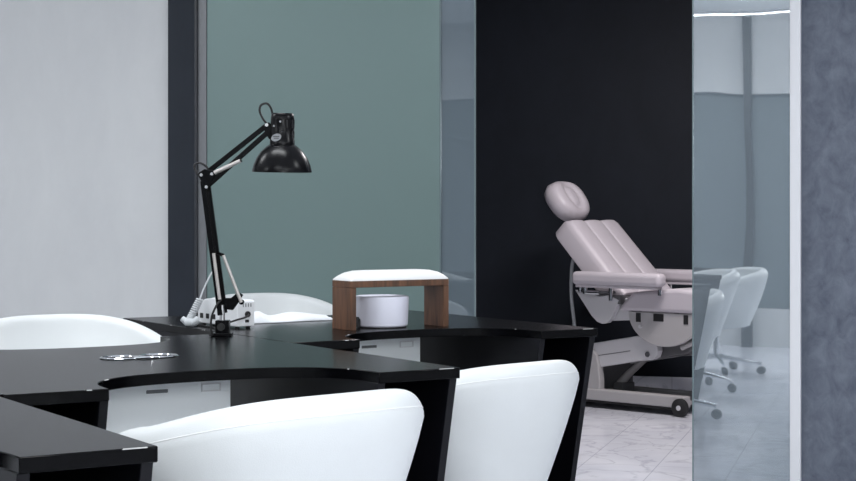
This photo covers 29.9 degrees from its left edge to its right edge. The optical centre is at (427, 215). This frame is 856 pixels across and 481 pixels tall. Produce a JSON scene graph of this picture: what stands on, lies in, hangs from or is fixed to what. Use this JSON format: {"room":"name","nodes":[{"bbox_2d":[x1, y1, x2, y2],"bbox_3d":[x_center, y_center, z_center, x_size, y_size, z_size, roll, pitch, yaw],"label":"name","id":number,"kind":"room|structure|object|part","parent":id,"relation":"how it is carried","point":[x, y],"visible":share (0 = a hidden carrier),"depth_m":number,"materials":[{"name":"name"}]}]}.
{"room":"service shop","nodes":[
{"label":"service shop","id":0,"kind":"room"},
{"bbox_2d":[0,0,167,318],"bbox_3d":[-2.410,-0.300,7.626,2.647,2.800,0.120,0,0,16],"label":"wall","id":1,"kind":"structure","parent":0,"point":[84,83],"depth_m":7.32,"materials":[{"name":"grey paint"}]},
{"bbox_2d":[168,0,193,315],"bbox_3d":[-1.080,-0.300,7.229,0.129,2.800,0.150,0,0,16],"label":"wall","id":2,"kind":"structure","parent":0,"point":[180,12],"depth_m":7.16,"materials":[{"name":"grey paint"}]},
{"bbox_2d":[194,0,197,315],"bbox_3d":[-1.015,-0.300,7.198,0.012,2.800,0.135,0,0,16],"label":"trim","id":3,"kind":"structure","parent":2,"relation":"attached to","point":[195,1],"depth_m":7.13,"materials":[{"name":"grey metal"}]},
{"bbox_2d":[198,0,206,299],"bbox_3d":[-0.990,-0.110,7.198,0.044,2.420,0.120,0,0,16],"label":"trim","id":4,"kind":"structure","parent":2,"relation":"attached to","point":[202,4],"depth_m":7.14,"materials":[{"name":"grey metal"}]},
{"bbox_2d":[476,0,691,376],"bbox_3d":[1.498,-0.300,10.095,6.800,2.800,0.100,0,0,16],"label":"wall","id":5,"kind":"structure","parent":0,"point":[595,96],"depth_m":10.21,"materials":[{"name":"black paint"}]},
{"bbox_2d":[633,376,691,390],"bbox_3d":[1.483,1.055,10.039,6.800,0.090,0.021,0,0,16],"label":"baseboard","id":6,"kind":"structure","parent":5,"relation":"attached to","point":[677,383],"depth_m":10.03,"materials":[{"name":"white stone"}]},
{"bbox_2d":[575,402,691,480],"bbox_3d":[0.029,1.150,4.971,8.800,0.100,10.760,0,0,16],"label":"floor","id":7,"kind":"structure","parent":0,"point":[618,442],"depth_m":7.70,"materials":[{"name":"white tile"}]},
{"bbox_2d":[0,397,157,480],"bbox_3d":[-1.193,0.725,2.686,1.062,0.750,1.255,0,0,-32],"label":"desk","id":8,"kind":"object","parent":7,"relation":"on","point":[36,444],"visible":1,"depth_m":2.46,"materials":[{"name":"black laminate"}]},
{"bbox_3d":[-0.917,0.738,2.858,0.020,0.725,1.242,0,0,-32],"label":"panel","id":9,"kind":"part","parent":8,"relation":"part of","materials":[{"name":"black wood"}]},
{"bbox_3d":[-0.755,0.738,2.960,0.020,0.725,1.242,0,0,-32],"label":"panel","id":10,"kind":"part","parent":8,"relation":"part of","materials":[{"name":"black wood"}]},
{"bbox_2d":[0,314,160,349],"bbox_3d":[-1.050,0.705,4.801,0.616,0.789,0.596,0,0,-32],"label":"tub chair","id":11,"kind":"object","parent":7,"relation":"on","point":[48,331],"visible":0.27,"depth_m":5.01,"materials":[{"name":"white leather"}]},
{"bbox_2d":[106,380,229,433],"bbox_3d":[-0.712,0.742,3.947,0.332,0.715,0.374,0,0,-32],"label":"drawer unit","id":12,"kind":"object","parent":7,"relation":"on","point":[148,405],"visible":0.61,"depth_m":3.78,"materials":[{"name":"white paint"}]},
{"bbox_3d":[-0.638,0.414,3.778,0.055,0.009,0.008,0,0,-32],"label":"slot handle","id":13,"kind":"part","parent":12,"relation":"part of","materials":[{"name":"grey"}]},
{"bbox_3d":[-0.520,0.412,3.849,0.050,0.019,0.004,0,0,-32],"label":"label frame","id":14,"kind":"part","parent":12,"relation":"part of","materials":[{"name":"white plastic"}]},
{"bbox_2d":[0,334,459,480],"bbox_3d":[-0.709,0.725,3.941,1.062,0.750,1.255,0,0,-32],"label":"desk","id":15,"kind":"object","parent":7,"relation":"on","point":[72,383],"visible":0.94,"depth_m":3.73,"materials":[{"name":"black wood"}]},
{"bbox_3d":[-0.984,0.738,3.768,0.020,0.725,1.242,0,0,-32],"label":"panel","id":16,"kind":"part","parent":15,"relation":"part of","materials":[{"name":"black wood"}]},
{"bbox_2d":[100,353,178,359],"bbox_3d":[-0.709,0.346,3.952,0.200,0.007,0.105,0,0,-32],"label":"vent","id":17,"kind":"object","parent":15,"relation":"attached to","point":[148,355],"visible":1,"depth_m":3.94,"materials":[{"name":"silver metal"}]},
{"bbox_2d":[105,356,132,357],"bbox_3d":[-0.753,0.349,3.928,0.080,0.001,0.080,0,0,-32],"label":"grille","id":18,"kind":"object","parent":17,"relation":"attached to","point":[105,356],"depth_m":3.94,"materials":[{"name":"silver metal"}]},
{"bbox_2d":[193,102,311,336],"bbox_3d":[-0.509,0.011,4.655,0.345,0.678,0.173,0,0,0],"label":"desk lamp","id":19,"kind":"object","parent":15,"relation":"attached to","point":[281,155],"visible":1,"depth_m":4.63,"materials":[{"name":"black metal"}]},
{"bbox_3d":[-0.656,-0.121,4.655,0.052,0.068,0.006,0,0,0],"label":"cord","id":20,"kind":"part","parent":19,"relation":"part of","materials":[{"name":"black plastic"}]},
{"bbox_3d":[-0.639,-0.106,4.639,0.049,0.055,0.004,0,0,0],"label":"knee plate","id":21,"kind":"part","parent":19,"relation":"part of","materials":[{"name":"black metal"}]},
{"bbox_3d":[-0.627,0.095,4.646,0.064,0.390,0.014,0,0,0],"label":"arm","id":22,"kind":"part","parent":19,"relation":"part of","materials":[{"name":"black metal"}]},
{"bbox_3d":[-0.614,0.295,4.630,0.039,0.109,0.016,0,0,0],"label":"cord","id":23,"kind":"part","parent":19,"relation":"part of","materials":[{"name":"black plastic"}]},
{"bbox_3d":[-0.614,0.098,4.664,0.063,0.373,0.014,0,0,0],"label":"arm","id":24,"kind":"part","parent":19,"relation":"part of","materials":[{"name":"black metal"}]},
{"bbox_3d":[-0.597,0.282,4.655,0.016,0.044,0.016,0,0,0],"label":"post","id":25,"kind":"part","parent":19,"relation":"part of","materials":[{"name":"silver metal"}]},
{"bbox_3d":[-0.556,-0.191,4.659,0.183,0.149,0.016,0,0,0],"label":"arm","id":26,"kind":"part","parent":19,"relation":"part of","materials":[{"name":"black metal"}]},
{"bbox_3d":[-0.551,-0.164,4.651,0.184,0.166,0.016,0,0,0],"label":"arm","id":27,"kind":"part","parent":19,"relation":"part of","materials":[{"name":"black metal"}]},
{"bbox_3d":[-0.469,-0.289,4.657,0.046,0.078,0.013,0,0,-15],"label":"cord","id":28,"kind":"part","parent":19,"relation":"part of","materials":[{"name":"black plastic"}]},
{"bbox_3d":[-0.424,-0.164,4.655,0.173,0.086,0.173,0,0,0],"label":"lamp shade","id":29,"kind":"part","parent":19,"relation":"part of","materials":[{"name":"black metal"}]},
{"bbox_3d":[-0.434,0.738,4.113,0.020,0.725,1.242,0,0,-32],"label":"panel","id":30,"kind":"part","parent":15,"relation":"part of","materials":[{"name":"black wood"}]},
{"bbox_3d":[-0.272,0.738,4.215,0.020,0.725,1.242,0,0,-32],"label":"panel","id":31,"kind":"part","parent":15,"relation":"part of","materials":[{"name":"black wood"}]},
{"bbox_2d":[119,389,423,480],"bbox_3d":[-0.334,0.716,3.199,0.616,0.766,0.596,0,0,-42],"label":"tub chair","id":32,"kind":"object","parent":7,"relation":"on","point":[370,435],"visible":0.86,"depth_m":2.93,"materials":[{"name":"white leather"}]},
{"bbox_2d":[213,293,331,314],"bbox_3d":[-0.560,0.705,6.181,0.616,0.789,0.596,0,0,-32],"label":"tub chair","id":33,"kind":"object","parent":7,"relation":"on","point":[266,303],"visible":0.17,"depth_m":6.42,"materials":[{"name":"white leather"}]},
{"bbox_2d":[123,310,596,480],"bbox_3d":[-0.257,0.725,5.226,1.062,0.750,1.255,0,0,-32],"label":"desk","id":34,"kind":"object","parent":7,"relation":"on","point":[468,342],"visible":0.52,"depth_m":5.04,"materials":[{"name":"black wood"}]},
{"bbox_3d":[-0.694,0.738,4.952,0.020,0.725,1.242,0,0,-32],"label":"panel","id":35,"kind":"part","parent":34,"relation":"part of","materials":[{"name":"black wood"}]},
{"bbox_2d":[180,272,211,326],"bbox_3d":[-0.707,0.257,5.053,0.141,0.185,0.064,0,0,-14],"label":"coiled cord","id":36,"kind":"object","parent":34,"relation":"on","point":[191,320],"visible":0.9,"depth_m":5.05,"materials":[{"name":"grey plastic"}]},
{"bbox_2d":[197,297,253,328],"bbox_3d":[-0.649,0.305,4.996,0.135,0.090,0.300,0,0,-37],"label":"control box","id":37,"kind":"object","parent":34,"relation":"on","point":[242,315],"visible":0.71,"depth_m":4.95,"materials":[{"name":"white plastic"}]},
{"bbox_2d":[254,311,331,323],"bbox_3d":[-0.477,0.332,5.333,0.344,0.036,0.190,0,0,-32],"label":"folded cloth","id":38,"kind":"object","parent":34,"relation":"on","point":[259,317],"visible":0.87,"depth_m":5.29,"materials":[{"name":"white fabric"}]},
{"bbox_3d":[-0.533,0.738,5.053,0.020,0.725,1.242,0,0,-32],"label":"panel","id":39,"kind":"part","parent":34,"relation":"part of","materials":[{"name":"black"}]},
{"bbox_2d":[356,294,408,328],"bbox_3d":[-0.146,0.301,5.029,0.173,0.098,0.170,0,0,-32],"label":"lamp","id":40,"kind":"object","parent":34,"relation":"on","point":[373,311],"visible":0.98,"depth_m":4.96,"materials":[{"name":"white plastic"}]},
{"bbox_2d":[332,269,448,330],"bbox_3d":[-0.115,0.260,5.005,0.354,0.180,0.116,0,0,-32],"label":"wooden armrest","id":41,"kind":"object","parent":34,"relation":"on","point":[436,288],"visible":1,"depth_m":4.95,"materials":[{"name":"brown wood"}]},
{"bbox_3d":[-0.257,0.285,4.916,0.020,0.130,0.116,0,0,-32],"label":"leg","id":42,"kind":"part","parent":41,"relation":"part of","materials":[{"name":"brown wood"}]},
{"bbox_3d":[0.026,0.285,5.093,0.020,0.130,0.116,0,0,-32],"label":"leg","id":43,"kind":"part","parent":41,"relation":"part of","materials":[{"name":"brown wood"}]},
{"bbox_3d":[0.018,0.738,5.398,0.020,0.725,1.242,0,0,-32],"label":"panel","id":44,"kind":"part","parent":34,"relation":"part of","materials":[{"name":"black wood"}]},
{"bbox_3d":[0.180,0.738,5.500,0.020,0.725,1.242,0,0,-32],"label":"panel","id":45,"kind":"part","parent":34,"relation":"part of","materials":[{"name":"black wood"}]},
{"bbox_2d":[359,337,419,361],"bbox_3d":[-0.260,0.742,5.232,0.332,0.715,0.374,0,0,-32],"label":"base cabinet","id":46,"kind":"object","parent":7,"relation":"on","point":[400,348],"visible":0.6,"depth_m":5.11,"materials":[{"name":"white paint"}]},
{"bbox_3d":[-0.187,0.414,5.063,0.055,0.009,0.008,0,0,-32],"label":"slot handle","id":47,"kind":"part","parent":46,"relation":"part of","materials":[{"name":"grey"}]},
{"bbox_3d":[-0.069,0.412,5.133,0.050,0.019,0.004,0,0,-32],"label":"label frame","id":48,"kind":"part","parent":46,"relation":"part of","materials":[{"name":"white plastic"}]},
{"bbox_2d":[444,360,578,480],"bbox_3d":[0.104,0.750,4.569,0.616,0.699,0.596,0,0,-42],"label":"tub chair","id":49,"kind":"object","parent":7,"relation":"on","point":[509,421],"visible":0.73,"depth_m":4.32,"materials":[{"name":"white leather"}]},
{"bbox_2d":[544,181,691,416],"bbox_3d":[1.217,0.448,9.266,1.251,1.303,0.730,0,0,43],"label":"chair","id":50,"kind":"object","parent":7,"relation":"on","point":[626,284],"visible":0.82,"depth_m":9.11,"materials":[{"name":"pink leather"}]},
{"bbox_3d":[0.934,0.438,9.084,0.090,0.023,0.023,0,0,43],"label":"arm lever","id":51,"kind":"part","parent":50,"relation":"part of","materials":[{"name":"silver metal"}]},
{"bbox_3d":[1.166,0.464,9.293,0.250,0.072,0.590,0,0,43],"label":"frame","id":52,"kind":"part","parent":50,"relation":"part of","materials":[{"name":"grey metal"}]},
{"bbox_3d":[1.029,0.444,9.032,0.023,0.072,0.023,0,0,43],"label":"arm post","id":53,"kind":"part","parent":50,"relation":"part of","materials":[{"name":"silver metal"}]},
{"bbox_3d":[1.085,0.279,9.387,0.519,0.504,0.510,0,0,43],"label":"backrest","id":54,"kind":"part","parent":50,"relation":"part of","materials":[{"name":"grey leather"}]},
{"bbox_3d":[1.062,0.356,8.969,0.605,0.075,0.083,0,0,43],"label":"armrest","id":55,"kind":"part","parent":50,"relation":"part of","materials":[{"name":"grey"}]},
{"bbox_3d":[1.062,0.400,8.969,0.555,0.017,0.059,0,0,43],"label":"arm plate","id":56,"kind":"part","parent":50,"relation":"part of","materials":[{"name":"grey metal"}]},
{"bbox_3d":[1.093,0.530,9.079,0.148,0.139,0.020,0,0,43],"label":"hinge plate","id":57,"kind":"part","parent":50,"relation":"part of","materials":[{"name":"grey plastic"}]},
{"bbox_3d":[1.011,0.799,9.187,0.764,0.270,0.055,0,0,43],"label":"lift arm","id":58,"kind":"part","parent":50,"relation":"part of","materials":[{"name":"grey plastic"}]},
{"bbox_3d":[1.020,1.024,9.141,1.080,0.063,0.070,0,0,43],"label":"rail","id":59,"kind":"part","parent":50,"relation":"part of","materials":[{"name":"grey plastic"}]},
{"bbox_2d":[636,313,640,321],"bbox_3d":[1.173,0.570,8.950,0.033,0.051,0.005,0,0,43],"label":"socket","id":60,"kind":"object","parent":50,"relation":"attached to","point":[638,315],"depth_m":8.95,"materials":[{"name":"black plastic"}]},
{"bbox_3d":[1.165,1.038,9.314,1.020,0.025,0.380,0,0,43],"label":"plate","id":61,"kind":"part","parent":50,"relation":"part of","materials":[{"name":"grey plastic"}]},
{"bbox_3d":[1.452,0.468,9.051,0.532,0.135,0.550,0,0,43],"label":"seat","id":62,"kind":"part","parent":50,"relation":"part of","materials":[{"name":"grey"}]},
{"bbox_2d":[653,314,663,321],"bbox_3d":[1.272,0.565,8.859,0.068,0.042,0.005,0,0,43],"label":"socket","id":63,"kind":"object","parent":50,"relation":"attached to","point":[656,317],"depth_m":8.86,"materials":[{"name":"black plastic"}]},
{"bbox_3d":[1.278,0.799,9.478,0.764,0.270,0.055,0,0,43],"label":"lift arm","id":64,"kind":"part","parent":50,"relation":"part of","materials":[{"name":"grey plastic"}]},
{"bbox_3d":[1.325,1.038,9.473,1.080,0.035,0.070,0,0,43],"label":"rail","id":65,"kind":"part","parent":50,"relation":"part of","materials":[{"name":"grey plastic"}]},
{"bbox_3d":[1.500,0.356,9.446,0.605,0.075,0.083,0,0,43],"label":"armrest","id":66,"kind":"part","parent":50,"relation":"part of","materials":[{"name":"grey leather"}]},
{"bbox_3d":[1.500,0.400,9.446,0.555,0.017,0.059,0,0,43],"label":"arm plate","id":67,"kind":"part","parent":50,"relation":"part of","materials":[{"name":"grey metal"}]},
{"bbox_2d":[683,315,687,324],"bbox_3d":[1.404,0.570,8.738,0.030,0.051,0.005,0,0,43],"label":"socket","id":68,"kind":"object","parent":50,"relation":"attached to","point":[685,317],"depth_m":8.74,"materials":[{"name":"black plastic"}]},
{"bbox_3d":[1.471,0.685,8.775,0.213,0.118,0.031,0,0,43],"label":"link rod","id":69,"kind":"part","parent":50,"relation":"part of","materials":[{"name":"grey plastic"}]},
{"bbox_2d":[801,0,855,480],"bbox_3d":[3.145,-0.300,6.033,3.395,2.800,0.121,0,0,16],"label":"wall","id":70,"kind":"structure","parent":0,"point":[828,27],"depth_m":6.41,"materials":[{"name":"blue stone"}]},
{"bbox_2d":[790,0,800,480],"bbox_3d":[1.489,-0.300,6.487,0.043,2.800,0.180,0,0,16],"label":"trim","id":71,"kind":"structure","parent":70,"relation":"attached to","point":[795,5],"depth_m":6.40,"materials":[{"name":"white metal"}]},
{"bbox_3d":[0.228,-1.510,6.859,2.582,0.380,0.140,0,0,16],"label":"wall","id":72,"kind":"structure","parent":0,"visible":0},
{"bbox_2d":[207,0,440,311],"bbox_3d":[-0.464,-0.116,6.998,1.079,2.408,0.012,0,0,16],"label":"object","id":73,"kind":"structure","parent":72,"relation":"in","point":[360,80],"depth_m":6.99,"materials":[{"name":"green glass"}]},
{"bbox_2d":[441,0,475,316],"bbox_3d":[-0.382,-0.116,6.988,1.217,2.408,0.014,0,0,16],"label":"glass panel","id":74,"kind":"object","parent":72,"relation":"in","point":[458,17],"depth_m":6.83,"materials":[{"name":"clear glass"}]},
{"bbox_2d":[692,0,789,480],"bbox_3d":[1.264,-0.116,6.485,0.389,2.408,0.012,0,0,16],"label":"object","id":75,"kind":"structure","parent":72,"relation":"in","point":[741,48],"depth_m":6.48,"materials":[{"name":"clear glass"}]}
]}

